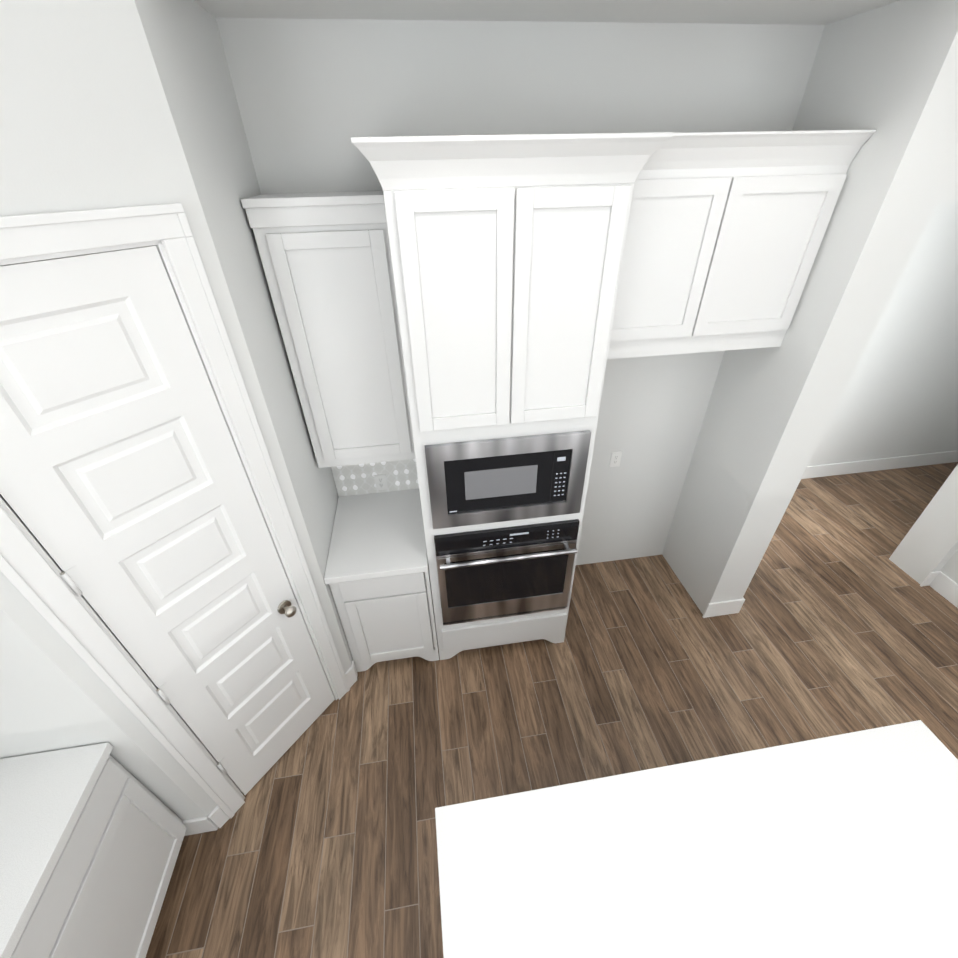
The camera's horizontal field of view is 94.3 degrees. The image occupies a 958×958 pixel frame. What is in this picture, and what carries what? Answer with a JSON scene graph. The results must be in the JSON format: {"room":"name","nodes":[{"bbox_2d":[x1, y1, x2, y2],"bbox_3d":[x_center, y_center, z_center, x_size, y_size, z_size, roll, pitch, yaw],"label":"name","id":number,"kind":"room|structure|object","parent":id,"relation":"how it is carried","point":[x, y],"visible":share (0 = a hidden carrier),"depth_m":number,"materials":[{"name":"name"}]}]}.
{"room":"kitchen","nodes":[
{"label":"kitchen","id":0,"kind":"room"},
{"bbox_2d":[0,609,206,820],"bbox_3d":[-1.640,0.456,1.294,0.670,3.050,0.120,-6,36,-6],"label":"wall","id":1,"kind":"structure","parent":0,"point":[42,709],"depth_m":1.51,"materials":[{"name":"white paint"}]},
{"bbox_2d":[183,816,217,835],"bbox_3d":[-1.618,1.679,2.081,0.700,0.144,0.014,-6,36,-6],"label":"baseboard","id":2,"kind":"structure","parent":1,"relation":"attached to","point":[202,824],"depth_m":2.10,"materials":[{"name":"white wood"}]},
{"bbox_2d":[0,0,350,815],"bbox_3d":[-1.100,0.215,1.614,0.120,3.050,0.906,20,41,27],"label":"wall","id":3,"kind":"structure","parent":0,"point":[86,120],"depth_m":1.09,"materials":[{"name":"white paint"}]},
{"bbox_2d":[0,245,334,794],"bbox_3d":[-1.039,0.486,1.745,0.107,2.430,0.604,20,41,27],"label":"pantry door","id":4,"kind":"structure","parent":3,"relation":"in","point":[127,494],"depth_m":1.43,"materials":[{"name":"white wood"}]},
{"bbox_2d":[0,203,356,827],"bbox_3d":[-1.085,0.426,1.759,0.142,2.538,0.910,20,41,27],"label":"door frame","id":5,"kind":"structure","parent":3,"relation":"attached to","point":[30,570],"depth_m":1.42,"materials":[{"name":"white wood"}]},
{"bbox_2d":[134,0,352,665],"bbox_3d":[-0.911,-0.182,2.165,0.150,3.050,0.697,-6,36,-6],"label":"wall","id":6,"kind":"structure","parent":0,"point":[191,49],"depth_m":1.58,"materials":[{"name":"white paint"}]},
{"bbox_2d":[224,18,823,564],"bbox_3d":[-0.363,-0.480,2.565,3.660,3.050,0.120,-6,36,-6],"label":"wall","id":7,"kind":"structure","parent":0,"point":[311,86],"depth_m":1.83,"materials":[{"name":"white paint"}]},
{"bbox_2d":[241,191,415,467],"bbox_3d":[-0.620,-0.649,2.116,0.520,1.191,0.331,-6,36,-6],"label":"upper cabinet","id":8,"kind":"object","parent":7,"relation":"attached to","point":[326,260],"visible":0.83,"depth_m":1.89,"materials":[{"name":"white wood"}]},
{"bbox_2d":[609,451,621,466],"bbox_3d":[0.912,-0.131,2.964,0.070,0.115,0.009,-6,36,-6],"label":"outlet","id":9,"kind":"object","parent":7,"relation":"attached to","point":[615,459],"visible":1,"depth_m":2.96,"materials":[{"name":"white plastic"}]},
{"bbox_2d":[607,130,875,358],"bbox_3d":[0.968,-1.049,2.046,1.020,0.848,0.453,-6,36,-6],"label":"upper cabinet","id":10,"kind":"object","parent":7,"relation":"attached to","point":[725,232],"visible":0.69,"depth_m":1.86,"materials":[{"name":"white wood"}]},
{"bbox_2d":[194,0,899,24],"bbox_3d":[1.965,-0.146,-0.694,7.790,0.100,7.960,-6,36,-6],"label":"ceiling","id":11,"kind":"structure","parent":0,"point":[809,12],"depth_m":1.57,"materials":[{"name":"white paint"}]},
{"bbox_2d":[146,462,957,957],"bbox_3d":[2.025,2.402,1.123,7.790,0.060,7.960,-6,36,-6],"label":"floor","id":12,"kind":"structure","parent":0,"point":[322,842],"depth_m":2.57,"materials":[{"name":"brown wood"}]},
{"bbox_2d":[0,742,186,957],"bbox_3d":[-1.461,2.138,0.769,0.628,0.914,2.696,-6,36,-6],"label":"base cabinet","id":13,"kind":"object","parent":12,"relation":"on","point":[91,838],"visible":0.96,"depth_m":1.53,"materials":[{"name":"white wood"}]},
{"bbox_2d":[324,459,438,671],"bbox_3d":[-0.573,0.483,2.701,0.526,1.333,0.696,-6,36,-6],"label":"base cabinet","id":14,"kind":"object","parent":12,"relation":"on","point":[377,577],"visible":0.9,"depth_m":2.56,"materials":[{"name":"white wood"}]},
{"bbox_2d":[351,132,672,659],"bbox_3d":[0.090,-0.123,2.368,0.972,2.680,0.734,-6,36,-6],"label":"tall cabinet","id":15,"kind":"object","parent":12,"relation":"on","point":[506,251],"visible":1,"depth_m":1.72,"materials":[{"name":"white wood"}]},
{"bbox_2d":[433,519,579,625],"bbox_3d":[0.159,0.558,2.459,0.758,0.703,0.082,-6,36,-6],"label":"wall oven","id":16,"kind":"object","parent":15,"relation":"in","point":[506,570],"depth_m":2.44,"materials":[{"name":"silver glass"}]},
{"bbox_2d":[424,430,591,529],"bbox_3d":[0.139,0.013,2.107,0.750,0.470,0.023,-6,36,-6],"label":"microwave","id":17,"kind":"object","parent":15,"relation":"in","point":[525,475],"depth_m":2.08,"materials":[{"name":"metal"}]},
{"bbox_2d":[435,720,957,957],"bbox_3d":[0.834,1.671,1.348,1.790,0.914,1.130,-6,36,-6],"label":"kitchen island","id":18,"kind":"object","parent":12,"relation":"on","point":[842,846],"visible":1,"depth_m":1.32,"materials":[{"name":"white stone"}]},
{"bbox_2d":[660,2,895,585],"bbox_3d":[1.599,-0.546,2.593,0.240,3.050,0.330,-6,36,-6],"label":"wall","id":19,"kind":"structure","parent":0,"point":[696,488],"depth_m":2.45,"materials":[{"name":"white paint"}]},
{"bbox_2d":[684,0,957,613],"bbox_3d":[2.400,-0.447,2.428,1.770,3.050,0.270,-6,36,-6],"label":"wall","id":20,"kind":"structure","parent":0,"point":[891,189],"depth_m":1.94,"materials":[{"name":"white paint"}]},
{"bbox_2d":[702,597,744,617],"bbox_3d":[1.692,0.893,3.075,0.268,0.144,0.017,-6,36,-6],"label":"baseboard","id":21,"kind":"structure","parent":20,"relation":"attached to","point":[730,606],"depth_m":3.06,"materials":[{"name":"white wood"}]},
{"bbox_2d":[808,201,957,465],"bbox_3d":[3.422,-1.309,3.603,3.740,3.050,0.120,-6,36,-6],"label":"wall","id":22,"kind":"structure","parent":0,"point":[899,396],"depth_m":3.83,"materials":[{"name":"white paint"}]},
{"bbox_2d":[940,548,957,583],"bbox_3d":[3.820,1.308,-0.081,0.140,3.050,6.743,-6,36,-6],"label":"wall","id":23,"kind":"structure","parent":0,"point":[950,569],"depth_m":3.14,"materials":[{"name":"white paint"}]},
{"bbox_2d":[923,571,957,607],"bbox_3d":[3.464,1.234,2.539,0.020,0.144,1.787,-6,36,-6],"label":"baseboard","id":24,"kind":"structure","parent":23,"relation":"attached to","point":[943,584],"depth_m":3.19,"materials":[{"name":"white wood"}]},
{"bbox_3d":[4.801,1.018,0.295,1.940,3.050,2.393,-6,36,-6],"label":"wall","id":25,"kind":"structure","parent":0,"visible":0},
{"bbox_2d":[802,450,957,478],"bbox_3d":[3.400,-0.082,4.387,3.620,0.144,0.014,-6,36,-6],"label":"baseboard","id":26,"kind":"structure","parent":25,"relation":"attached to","point":[878,464],"depth_m":4.43,"materials":[{"name":"white wood"}]}
]}

